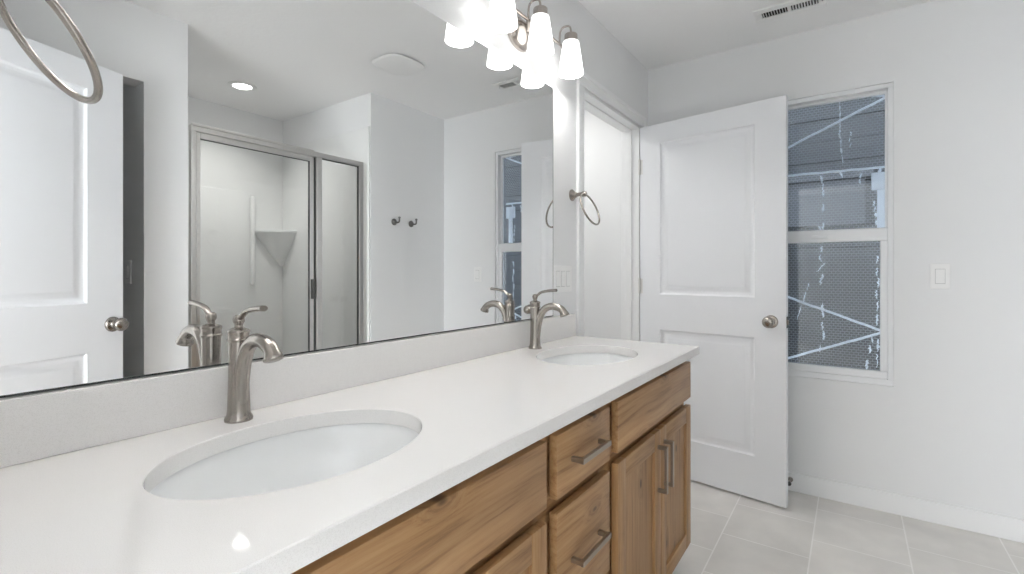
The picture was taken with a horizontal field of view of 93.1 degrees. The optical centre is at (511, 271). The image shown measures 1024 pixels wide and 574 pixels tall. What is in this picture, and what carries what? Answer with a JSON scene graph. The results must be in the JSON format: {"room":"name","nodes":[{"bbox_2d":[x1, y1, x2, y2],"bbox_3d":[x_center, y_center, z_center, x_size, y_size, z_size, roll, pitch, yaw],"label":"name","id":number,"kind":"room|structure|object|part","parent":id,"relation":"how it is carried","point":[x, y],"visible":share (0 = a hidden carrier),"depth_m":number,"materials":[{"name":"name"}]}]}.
{"room":"bathroom","nodes":[
{"label":"bathroom","id":0,"kind":"room"},
{"bbox_2d":[0,0,647,398],"bbox_3d":[-0.033,-0.050,1.882,0.115,2.440,3.165,0,0,35],"label":"wall","id":1,"kind":"structure","parent":0,"point":[605,59],"depth_m":2.16,"materials":[{"name":"white paint"}]},
{"bbox_2d":[0,0,553,397],"bbox_3d":[-0.324,-0.298,1.360,0.007,0.973,1.737,0,0,35],"label":"wall mirror","id":2,"kind":"object","parent":1,"relation":"attached to","point":[357,172],"visible":1,"depth_m":1.03,"materials":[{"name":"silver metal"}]},
{"bbox_2d":[0,314,575,467],"bbox_3d":[-0.268,0.240,1.427,0.020,0.100,1.916,0,0,35],"label":"backsplash","id":3,"kind":"structure","parent":1,"relation":"attached to","point":[36,426],"depth_m":0.94,"materials":[{"name":"white stone"}]},
{"bbox_2d":[487,0,583,78],"bbox_3d":[0.086,-0.921,1.820,0.151,0.208,0.583,0,0,35],"label":"vanity light","id":4,"kind":"object","parent":1,"relation":"attached to","point":[534,37],"visible":1,"depth_m":1.80,"materials":[{"name":"white glass"}]},
{"bbox_2d":[487,0,517,32],"bbox_3d":[-0.032,-0.900,1.609,0.103,0.167,0.103,0,0,35],"label":"lampshade","id":5,"kind":"object","parent":4,"relation":"attached to","point":[502,17],"depth_m":1.58,"materials":[{"name":"white glass"}]},
{"bbox_3d":[0.084,-0.990,1.821,0.062,0.070,0.008,0,0,35],"label":"arm","id":6,"kind":"part","parent":4,"relation":"part of","materials":[{"name":"silver metal"}]},
{"bbox_2d":[527,5,553,58],"bbox_3d":[0.106,-0.900,1.806,0.103,0.167,0.103,0,0,35],"label":"lampshade","id":7,"kind":"object","parent":4,"relation":"attached to","point":[539,33],"depth_m":1.78,"materials":[{"name":"white glass"}]},
{"bbox_3d":[0.222,-0.990,2.018,0.062,0.070,0.008,0,0,35],"label":"arm","id":8,"kind":"part","parent":4,"relation":"part of","materials":[{"name":"silver metal"}]},
{"bbox_2d":[559,32,583,78],"bbox_3d":[0.244,-0.900,2.002,0.103,0.167,0.103,0,0,35],"label":"lampshade","id":9,"kind":"object","parent":4,"relation":"attached to","point":[571,67],"depth_m":1.97,"materials":[{"name":"white glass"}]},
{"bbox_2d":[553,265,571,292],"bbox_3d":[0.225,0.030,2.140,0.012,0.117,0.164,0,0,35],"label":"wall plate","id":10,"kind":"object","parent":1,"relation":"attached to","point":[562,275],"visible":0.97,"depth_m":2.13,"materials":[{"name":"white plastic"}]},
{"bbox_2d":[569,189,599,224],"bbox_3d":[0.324,-0.292,2.183,0.125,0.171,0.159,0,0,35],"label":"towel ring","id":11,"kind":"object","parent":1,"relation":"attached to","point":[572,194],"visible":1,"depth_m":2.19,"materials":[{"name":"silver metal"}]},
{"bbox_3d":[0.313,-0.351,2.191,0.054,0.025,0.025,0,0,35],"label":"post","id":12,"kind":"part","parent":11,"relation":"part of","materials":[{"name":"silver metal"}]},
{"bbox_2d":[576,71,645,335],"bbox_3d":[0.562,0.112,2.618,0.016,2.117,0.900,0,0,35],"label":"trim","id":13,"kind":"structure","parent":1,"relation":"attached to","point":[585,81],"depth_m":2.28,"materials":[{"name":"white wood"}]},
{"bbox_2d":[584,88,639,340],"bbox_3d":[0.509,0.145,2.655,0.115,2.050,0.766,0,0,35],"label":"trim","id":14,"kind":"structure","parent":1,"relation":"attached to","point":[630,132],"depth_m":2.94,"materials":[{"name":"white wood"}]},
{"bbox_2d":[638,95,788,507],"bbox_3d":[1.070,0.145,2.662,0.808,2.026,0.161,0,0,44],"label":"door","id":15,"kind":"structure","parent":1,"relation":"in","point":[713,278],"depth_m":2.58,"materials":[{"name":"white wood"}]},
{"bbox_3d":[1.272,0.248,2.400,0.065,0.065,0.063,0,0,44],"label":"knob","id":16,"kind":"part","parent":15,"relation":"part of","materials":[{"name":"silver metal"}]},
{"bbox_2d":[584,109,620,339],"bbox_3d":[-0.149,-0.050,3.068,1.436,2.440,1.355,0,0,35],"label":"wall","id":17,"kind":"structure","parent":0,"point":[602,141],"depth_m":3.25,"materials":[{"name":"white paint"}]},
{"bbox_2d":[578,0,933,69],"bbox_3d":[-0.252,-1.320,0.207,4.550,0.100,6.650,0,0,35],"label":"ceiling","id":18,"kind":"structure","parent":0,"point":[658,33],"depth_m":2.47,"materials":[{"name":"white paint"}]},
{"bbox_2d":[753,0,826,24],"bbox_3d":[1.334,-1.265,2.332,0.300,0.010,0.146,0,0,35],"label":"ceiling vent","id":19,"kind":"object","parent":18,"relation":"in","point":[794,7],"visible":1,"depth_m":2.33,"materials":[{"name":"white plastic"}]},
{"bbox_2d":[648,0,1023,519],"bbox_3d":[1.605,-0.050,2.596,1.749,2.440,0.115,0,0,35],"label":"wall","id":20,"kind":"structure","parent":0,"point":[949,429],"depth_m":2.27,"materials":[{"name":"white paint"}]},
{"bbox_2d":[788,477,792,485],"bbox_3d":[1.467,1.108,2.562,0.026,0.026,0.073,0,0,35],"label":"door stop","id":21,"kind":"object","parent":20,"relation":"attached to","point":[790,479],"visible":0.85,"depth_m":2.58,"materials":[{"name":"silver metal"}]},
{"bbox_2d":[788,82,893,385],"bbox_3d":[1.629,-0.183,2.566,0.610,1.483,0.077,0,0,35],"label":"window","id":22,"kind":"structure","parent":20,"relation":"in","point":[885,235],"depth_m":2.41,"materials":[{"name":"white plastic"}]},
{"bbox_2d":[788,95,884,369],"bbox_3d":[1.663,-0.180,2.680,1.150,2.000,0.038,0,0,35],"label":"screen","id":23,"kind":"object","parent":22,"relation":"attached to","point":[877,182],"visible":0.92,"depth_m":2.61,"materials":[{"name":"grey"}]},
{"bbox_3d":[1.639,-0.544,2.579,0.566,0.718,0.022,0,0,35],"label":"sash","id":24,"kind":"part","parent":22,"relation":"part of","materials":[{"name":"white plastic"}]},
{"bbox_3d":[1.622,0.155,2.556,0.566,0.746,0.028,0,0,35],"label":"sash","id":25,"kind":"part","parent":22,"relation":"part of","materials":[{"name":"white plastic"}]},
{"bbox_2d":[788,472,1023,542],"bbox_3d":[1.563,1.121,2.548,1.736,0.098,0.013,0,0,35],"label":"baseboard","id":26,"kind":"structure","parent":20,"relation":"attached to","point":[1009,528],"depth_m":2.30,"materials":[{"name":"white"}]},
{"bbox_2d":[930,264,949,288],"bbox_3d":[1.987,0.020,2.251,0.072,0.117,0.012,0,0,35],"label":"light switch","id":27,"kind":"object","parent":20,"relation":"attached to","point":[939,273],"visible":1,"depth_m":2.25,"materials":[{"name":"white plastic"}]},
{"bbox_2d":[788,97,884,370],"bbox_3d":[2.936,-1.228,4.628,6.500,4.795,0.250,0,0,35],"label":"neighbouring building","id":28,"kind":"structure","parent":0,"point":[874,98],"depth_m":4.49,"materials":[{"name":"grey"}]},
{"bbox_3d":[2.916,-0.640,4.531,0.620,0.420,0.029,0,0,35],"label":"light panel","id":29,"kind":"part","parent":28,"relation":"part of","materials":[{"name":"grey"}]},
{"bbox_3d":[3.065,0.445,4.421,0.750,1.150,0.039,0,0,35],"label":"dark panel","id":30,"kind":"part","parent":28,"relation":"part of","materials":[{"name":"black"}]},
{"bbox_2d":[672,480,1023,573],"bbox_3d":[0.677,1.220,1.534,4.550,0.100,3.410,0,0,35],"label":"floor","id":31,"kind":"structure","parent":0,"point":[732,533],"depth_m":2.09,"materials":[{"name":"beige tile"}]},
{"bbox_2d":[291,361,690,573],"bbox_3d":[-0.046,0.746,1.265,0.566,0.849,1.870,0,0,35],"label":"vanity cabinet","id":32,"kind":"object","parent":31,"relation":"on","point":[608,491],"visible":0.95,"depth_m":1.08,"materials":[{"name":"brown wood"}]},
{"bbox_2d":[0,336,698,573],"bbox_3d":[-0.046,0.305,1.272,0.560,0.030,1.916,0,0,35],"label":"countertop","id":33,"kind":"structure","parent":32,"relation":"on","point":[92,510],"depth_m":0.70,"materials":[{"name":"white stone"}]},
{"bbox_2d":[224,305,283,423],"bbox_3d":[-0.487,0.176,0.917,0.170,0.228,0.051,0,0,35],"label":"faucet","id":34,"kind":"object","parent":33,"relation":"on","point":[242,346],"visible":1,"depth_m":0.93,"materials":[{"name":"silver metal"}]},
{"bbox_3d":[-0.502,0.085,0.928,0.104,0.047,0.022,0,0,35],"label":"lever","id":35,"kind":"part","parent":34,"relation":"part of","materials":[{"name":"silver metal"}]},
{"bbox_3d":[-0.482,0.197,0.914,0.157,0.166,0.036,0,0,35],"label":"spout","id":36,"kind":"part","parent":34,"relation":"part of","materials":[{"name":"silver metal"}]},
{"bbox_2d":[150,423,418,499],"bbox_3d":[-0.352,0.397,0.823,0.367,0.152,0.497,0,0,35],"label":"sink","id":37,"kind":"object","parent":33,"relation":"in","point":[303,457],"visible":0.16,"depth_m":0.95,"materials":[{"name":"white ceramic"}]},
{"bbox_2d":[528,289,568,348],"bbox_3d":[0.137,0.176,1.809,0.170,0.228,0.051,0,0,35],"label":"faucet","id":38,"kind":"object","parent":33,"relation":"on","point":[537,314],"visible":1,"depth_m":1.82,"materials":[{"name":"silver metal"}]},
{"bbox_3d":[0.122,0.085,1.819,0.104,0.047,0.022,0,0,35],"label":"lever","id":39,"kind":"part","parent":38,"relation":"part of","materials":[{"name":"silver metal"}]},
{"bbox_3d":[0.142,0.197,1.805,0.157,0.166,0.036,0,0,35],"label":"spout","id":40,"kind":"part","parent":38,"relation":"part of","materials":[{"name":"silver metal"}]},
{"bbox_2d":[541,353,632,364],"bbox_3d":[0.268,0.397,1.717,0.367,0.152,0.497,0,0,35],"label":"sink","id":41,"kind":"object","parent":33,"relation":"in","point":[577,358],"visible":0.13,"depth_m":1.91,"materials":[{"name":"white ceramic"}]},
{"bbox_3d":[-0.142,0.417,0.708,0.020,0.138,0.717,0,0,35],"label":"false drawer","id":42,"kind":"part","parent":32,"relation":"part of","materials":[{"name":"brown wood"}]},
{"bbox_3d":[-0.039,0.543,0.855,0.020,0.057,0.243,0,0,35],"label":"rail","id":43,"kind":"part","parent":32,"relation":"part of","materials":[{"name":"brown wood"}]},
{"bbox_3d":[0.129,0.696,1.142,0.020,0.749,1.870,0,0,35],"label":"frame","id":44,"kind":"part","parent":32,"relation":"part of","materials":[{"name":"brown wood"}]},
{"bbox_3d":[0.166,0.642,1.148,0.020,0.255,0.275,0,0,35],"label":"drawer","id":45,"kind":"part","parent":32,"relation":"part of","materials":[{"name":"brown wood"}]},
{"bbox_3d":[0.166,0.417,1.148,0.020,0.138,0.275,0,0,35],"label":"drawer","id":46,"kind":"part","parent":32,"relation":"part of","materials":[{"name":"brown wood"}]},
{"bbox_3d":[0.188,0.642,1.133,0.032,0.012,0.150,0,0,35],"label":"bar pull","id":47,"kind":"part","parent":32,"relation":"part of","materials":[{"name":"silver metal"}]},
{"bbox_3d":[0.188,0.417,1.133,0.032,0.012,0.150,0,0,35],"label":"bar pull","id":48,"kind":"part","parent":32,"relation":"part of","materials":[{"name":"silver metal"}]},
{"bbox_3d":[0.378,0.543,1.450,0.020,0.057,0.242,0,0,35],"label":"rail","id":49,"kind":"part","parent":32,"relation":"part of","materials":[{"name":"brown wood"}]},
{"bbox_3d":[0.376,0.783,1.451,0.007,0.435,0.254,0,0,35],"label":"cabinet door","id":50,"kind":"part","parent":32,"relation":"part of","materials":[{"name":"brown wood"}]},
{"bbox_3d":[0.481,0.417,1.597,0.020,0.138,0.716,0,0,35],"label":"false drawer","id":51,"kind":"part","parent":32,"relation":"part of","materials":[{"name":"brown wood"}]},
{"bbox_3d":[0.484,0.634,1.556,0.032,0.150,0.012,0,0,35],"label":"bar pull","id":52,"kind":"part","parent":32,"relation":"part of","materials":[{"name":"silver metal"}]},
{"bbox_3d":[0.520,0.634,1.608,0.032,0.150,0.012,0,0,35],"label":"bar pull","id":53,"kind":"part","parent":32,"relation":"part of","materials":[{"name":"silver metal"}]},
{"bbox_3d":[0.584,0.543,1.744,0.020,0.057,0.242,0,0,35],"label":"rail","id":54,"kind":"part","parent":32,"relation":"part of","materials":[{"name":"brown wood"}]},
{"bbox_3d":[0.582,0.783,1.746,0.007,0.435,0.254,0,0,35],"label":"cabinet door","id":55,"kind":"part","parent":32,"relation":"part of","materials":[{"name":"brown wood"}]},
{"bbox_3d":[0.584,1.024,1.744,0.020,0.057,0.242,0,0,35],"label":"rail","id":56,"kind":"part","parent":32,"relation":"part of","materials":[{"name":"brown wood"}]},
{"bbox_3d":[0.368,-0.050,-0.260,2.999,2.440,0.115,0,0,35],"label":"wall","id":57,"kind":"structure","parent":0,"visible":0},
{"bbox_2d":[0,0,102,103],"bbox_3d":[-0.541,-0.277,0.532,0.152,0.146,0.139,0,0,35],"label":"towel ring","id":58,"kind":"object","parent":57,"relation":"attached to","point":[97,94],"visible":1,"depth_m":0.56,"materials":[{"name":"silver metal"}]}
]}

